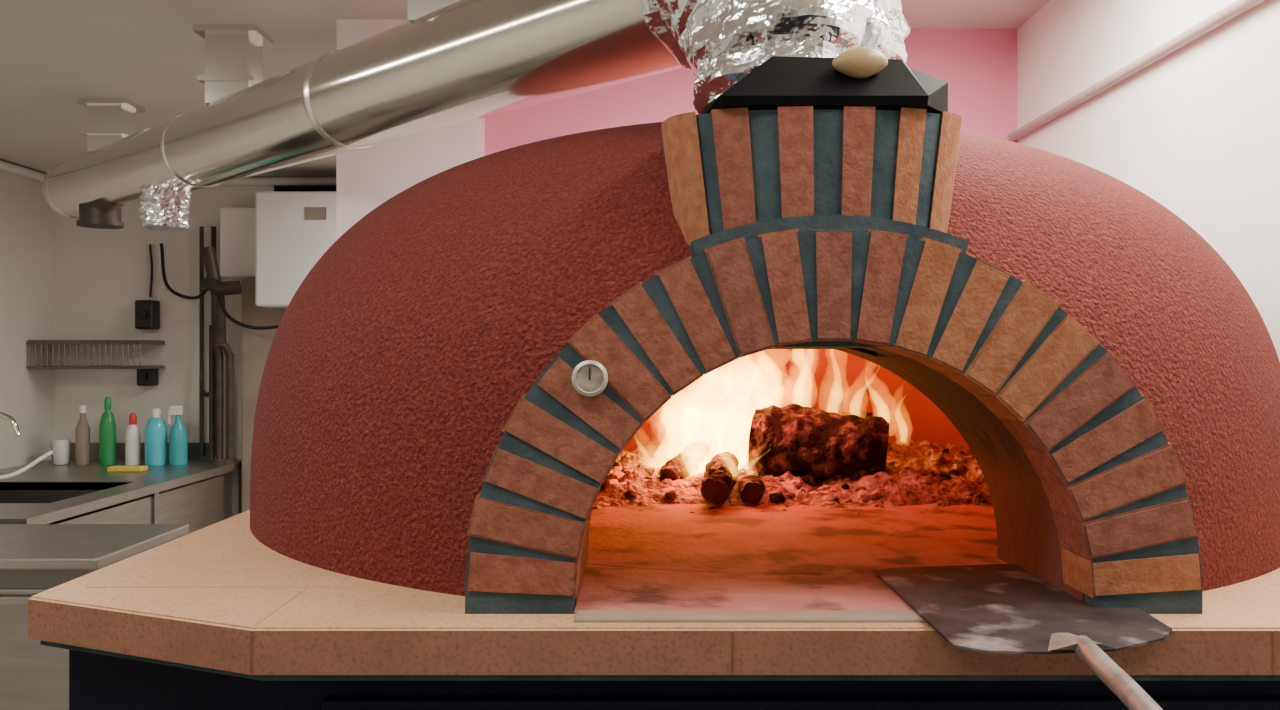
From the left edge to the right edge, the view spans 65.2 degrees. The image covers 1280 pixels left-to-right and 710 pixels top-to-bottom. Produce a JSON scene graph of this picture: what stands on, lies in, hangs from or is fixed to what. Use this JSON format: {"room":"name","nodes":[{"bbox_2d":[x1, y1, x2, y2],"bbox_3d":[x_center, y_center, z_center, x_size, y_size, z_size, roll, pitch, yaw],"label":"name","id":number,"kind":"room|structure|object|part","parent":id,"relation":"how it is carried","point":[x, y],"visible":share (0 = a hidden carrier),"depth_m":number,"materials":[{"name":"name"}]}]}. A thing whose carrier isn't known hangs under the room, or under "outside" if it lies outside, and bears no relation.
{"room":"commercial kitchen","nodes":[
{"label":"commercial kitchen","id":0,"kind":"room"},
{"bbox_2d":[0,170,54,468],"bbox_3d":[-3.500,0.200,1.850,0.100,2.500,8.300,0,0,0],"label":"wall","id":1,"kind":"structure","parent":0,"point":[27,221],"depth_m":5.62,"materials":[{"name":"white paint"}]},
{"bbox_2d":[0,160,45,181],"bbox_3d":[-3.430,-1.020,1.850,0.049,0.049,8.100,0,0,0],"label":"trim","id":2,"kind":"structure","parent":1,"relation":"attached to","point":[5,166],"depth_m":5.52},
{"bbox_2d":[55,186,273,519],"bbox_3d":[-1.117,0.200,5.950,4.665,2.500,0.100,0,0,0],"label":"wall","id":3,"kind":"structure","parent":0,"point":[100,274],"depth_m":5.90,"materials":[{"name":"white paint"}]},
{"bbox_2d":[26,340,164,368],"bbox_3d":[-3.120,-0.004,5.751,0.656,0.163,0.278,0,0,0],"label":"dish rack","id":4,"kind":"object","parent":3,"relation":"attached to","point":[29,342],"visible":1,"depth_m":5.62,"materials":[{"name":"silver metal"}]},
{"bbox_2d":[137,368,157,385],"bbox_3d":[-2.880,0.125,5.838,0.090,0.110,0.115,0,0,0],"label":"wall socket","id":5,"kind":"object","parent":3,"relation":"attached to","point":[145,377],"visible":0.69,"depth_m":5.80,"materials":[{"name":"black plastic"}]},
{"bbox_2d":[135,300,159,329],"bbox_3d":[-2.880,-0.235,5.838,0.110,0.170,0.115,0,0,0],"label":"power adapter","id":6,"kind":"object","parent":3,"relation":"attached to","point":[147,312],"visible":1,"depth_m":5.80,"materials":[{"name":"black plastic"}]},
{"bbox_2d":[149,244,152,296],"bbox_3d":[-2.875,-0.495,5.880,0.024,0.311,0.014,0,0,0],"label":"power cable","id":7,"kind":"object","parent":3,"relation":"attached to","point":[150,246],"depth_m":5.88,"materials":[{"name":"black rubber"}]},
{"bbox_2d":[160,226,278,459],"bbox_3d":[-2.368,-0.080,5.657,0.961,1.340,0.228,0,0,29],"label":"pipes","id":8,"kind":"object","parent":3,"relation":"attached to","point":[212,282],"visible":0.98,"depth_m":5.64,"materials":[{"name":"black plastic"}]},
{"bbox_2d":[220,207,254,277],"bbox_3d":[-2.300,-0.650,5.820,0.240,0.400,0.140,0,0,0],"label":"enclosure","id":9,"kind":"object","parent":3,"relation":"attached to","point":[237,224],"visible":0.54,"depth_m":5.75,"materials":[{"name":"white metal"}]},
{"bbox_2d":[218,177,335,185],"bbox_3d":[-2.175,-1.020,5.880,2.550,0.049,0.049,0,0,0],"label":"trim","id":10,"kind":"structure","parent":3,"relation":"attached to","point":[247,181],"depth_m":5.86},
{"bbox_2d":[255,185,335,307],"bbox_3d":[-1.695,-0.610,5.718,0.890,0.680,0.345,0,0,0],"label":"cabinet","id":11,"kind":"object","parent":3,"relation":"attached to","point":[295,225],"depth_m":5.55,"materials":[{"name":"white metal"}]},
{"bbox_2d":[274,185,335,190],"bbox_3d":[-1.700,-0.930,5.740,0.700,0.040,0.280,0,0,0],"label":"air vent","id":12,"kind":"object","parent":11,"relation":"in","point":[276,187],"depth_m":5.60,"materials":[{"name":"black metal"}]},
{"bbox_2d":[242,280,286,512],"bbox_3d":[-2.140,0.510,5.808,0.280,1.880,0.175,0,0,0],"label":"wall","id":13,"kind":"structure","parent":0,"point":[256,344],"depth_m":5.72,"materials":[{"name":"white paint"}]},
{"bbox_2d":[336,20,484,239],"bbox_3d":[-0.725,0.200,3.175,0.450,2.500,0.090,0,0,0],"label":"wall","id":14,"kind":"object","parent":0,"point":[368,178],"depth_m":3.13,"materials":[{"name":"white paint"}]},
{"bbox_2d":[0,0,1049,176],"bbox_3d":[-1.117,-1.100,1.850,4.865,0.100,8.300,0,0,0],"label":"ceiling","id":15,"kind":"structure","parent":0,"point":[54,53],"depth_m":3.43,"materials":[{"name":"paint"}]},
{"bbox_2d":[42,0,909,230],"bbox_3d":[-1.114,-0.665,3.055,0.399,0.771,4.407,0,0,-42],"label":"duct","id":16,"kind":"object","parent":15,"relation":"hanging from","point":[454,62],"visible":0.66,"depth_m":2.27,"materials":[{"name":"silver metal"}]},
{"bbox_2d":[485,29,1016,155],"bbox_3d":[0.142,0.200,3.280,2.145,2.500,0.120,0,0,0],"label":"wall","id":17,"kind":"structure","parent":0,"point":[979,66],"depth_m":3.22,"materials":[{"name":"pink paint"}]},
{"bbox_2d":[1017,0,1279,360],"bbox_3d":[1.265,0.200,1.850,0.100,2.500,8.300,0,0,0],"label":"wall","id":18,"kind":"structure","parent":0,"point":[1195,130],"depth_m":2.24,"materials":[{"name":"white paint"}]},
{"bbox_2d":[1008,0,1263,141],"bbox_3d":[1.197,-0.690,0.510,0.027,0.047,5.420,0,0,0],"label":"trim","id":19,"kind":"structure","parent":18,"relation":"attached to","point":[1237,7],"depth_m":2.35,"materials":[{"name":"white paint"}]},
{"bbox_3d":[-1.118,1.500,1.850,4.865,0.100,8.300,0,0,0],"label":"floor","id":20,"kind":"structure","parent":0,"visible":0},
{"bbox_2d":[0,524,188,709],"bbox_3d":[-2.205,1.032,3.315,1.130,0.835,0.650,0,0,0],"label":"counter","id":21,"kind":"object","parent":20,"relation":"on","point":[35,559],"visible":0.38,"depth_m":3.04,"materials":[{"name":"silver metal"}]},
{"bbox_2d":[0,412,241,536],"bbox_3d":[-2.873,0.655,4.815,1.145,1.591,2.130,0,0,0],"label":"countertop","id":22,"kind":"structure","parent":20,"relation":"on","point":[36,492],"depth_m":4.94,"materials":[{"name":"silver metal"}]},
{"bbox_3d":[-3.192,0.442,4.950,0.250,0.346,0.028,0,0,0],"label":"spout","id":23,"kind":"part","parent":22,"relation":"part of","materials":[{"name":"silver metal"}]},
{"bbox_2d":[52,439,70,464],"bbox_3d":[-3.240,0.544,5.600,0.092,0.140,0.092,0,0,0],"label":"cup","id":24,"kind":"object","parent":22,"relation":"on","point":[60,447],"visible":1,"depth_m":5.57,"materials":[{"name":"white ceramic"}]},
{"bbox_2d":[75,405,89,464],"bbox_3d":[-3.120,0.449,5.600,0.074,0.331,0.074,0,0,0],"label":"bottle","id":25,"kind":"object","parent":22,"relation":"on","point":[82,431],"visible":1,"depth_m":5.58,"materials":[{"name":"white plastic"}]},
{"bbox_2d":[99,397,115,464],"bbox_3d":[-2.980,0.424,5.600,0.086,0.380,0.086,0,0,0],"label":"dish soap bottle","id":26,"kind":"object","parent":22,"relation":"on","point":[107,426],"visible":1,"depth_m":5.57,"materials":[{"name":"green plastic"}]},
{"bbox_2d":[107,466,147,471],"bbox_3d":[-2.710,0.602,5.290,0.180,0.025,0.080,0,0,0],"label":"sponge","id":27,"kind":"object","parent":22,"relation":"on","point":[112,468],"visible":1,"depth_m":5.25,"materials":[{"name":"yellow"}]},
{"bbox_2d":[125,413,139,464],"bbox_3d":[-2.840,0.469,5.600,0.076,0.290,0.076,0,0,0],"label":"detergent bottle","id":28,"kind":"object","parent":22,"relation":"on","point":[132,434],"visible":1,"depth_m":5.58,"materials":[{"name":"white plastic"}]},
{"bbox_3d":[-2.882,1.052,4.800,1.125,0.795,2.040,0,0,0],"label":"frame","id":29,"kind":"part","parent":22,"relation":"part of","materials":[{"name":"beige wood"}]},
{"bbox_2d":[145,408,166,465],"bbox_3d":[-2.710,0.457,5.600,0.116,0.315,0.116,0,0,0],"label":"bottle","id":30,"kind":"object","parent":22,"relation":"on","point":[156,428],"visible":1,"depth_m":5.56,"materials":[{"name":"teal plastic"}]},
{"bbox_2d":[168,406,187,465],"bbox_3d":[-2.585,0.450,5.600,0.093,0.329,0.093,0,0,45],"label":"spray bottle","id":31,"kind":"object","parent":22,"relation":"on","point":[178,436],"visible":1,"depth_m":5.57,"materials":[{"name":"teal plastic"}]},
{"bbox_2d":[28,510,1279,709],"bbox_3d":[0.224,0.876,2.153,1.978,1.148,2.095,0,0,0],"label":"stand","id":32,"kind":"object","parent":20,"relation":"on","point":[212,617],"visible":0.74,"depth_m":1.13,"materials":[{"name":"ceramic"}]},
{"bbox_2d":[250,106,1279,622],"bbox_3d":[0.226,-0.063,2.122,1.970,0.733,1.986,0,0,0],"label":"oven","id":33,"kind":"object","parent":32,"relation":"on","point":[1111,382],"visible":0.98,"depth_m":1.28,"materials":[{"name":"red paint"}]},
{"bbox_2d":[572,360,607,396],"bbox_3d":[-0.058,0.027,1.157,0.042,0.042,0.011,0,0,0],"label":"thermometer","id":34,"kind":"object","parent":33,"relation":"attached to","point":[589,377],"visible":1,"depth_m":1.15,"materials":[{"name":"beige"}]},
{"bbox_2d":[592,403,993,513],"bbox_3d":[0.226,0.039,2.285,1.378,0.538,1.070,0,0,0],"label":"firewood","id":35,"kind":"object","parent":33,"relation":"in","point":[790,454],"visible":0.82,"depth_m":2.15,"materials":[{"name":"brown wood"}]},
{"bbox_2d":[701,46,947,113],"bbox_3d":[0.230,-0.338,1.275,0.310,0.075,0.160,0,0,0],"label":"hood","id":36,"kind":"object","parent":33,"relation":"on","point":[861,75],"visible":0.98,"depth_m":1.21,"materials":[{"name":"black metal"}]},
{"bbox_3d":[0.268,-0.356,1.218,0.068,0.038,0.040,0,0,0],"label":"handle knob","id":37,"kind":"part","parent":36,"relation":"part of","materials":[{"name":"beige wood"}]},
{"bbox_3d":[0.415,0.430,1.139,1.550,0.080,0.022,0,0,0],"label":"stand rail","id":38,"kind":"part","parent":32,"relation":"part of","materials":[{"name":"blue paint"}]},
{"bbox_2d":[874,563,1171,709],"bbox_3d":[0.460,0.321,0.909,0.284,0.082,1.022,0,0,0],"label":"peel","id":39,"kind":"object","parent":32,"relation":"on","point":[988,608],"visible":1,"depth_m":1.12,"materials":[{"name":"metal"}]},
{"bbox_3d":[0.460,0.295,1.205,0.284,0.002,0.430,0,0,0],"label":"blade","id":40,"kind":"part","parent":39,"relation":"part of","materials":[{"name":"metal"}]},
{"bbox_2d":[1048,633,1115,650],"bbox_3d":[0.450,0.289,1.015,0.063,0.009,0.077,0,0,25],"label":"socket","id":41,"kind":"object","parent":39,"relation":"attached to","point":[1056,641],"depth_m":1.01,"materials":[{"name":"metal"}]},
{"bbox_3d":[0.416,0.321,0.700,0.023,0.082,0.604,0,0,5],"label":"handle","id":42,"kind":"part","parent":39,"relation":"part of","materials":[{"name":"wood"}]}
]}

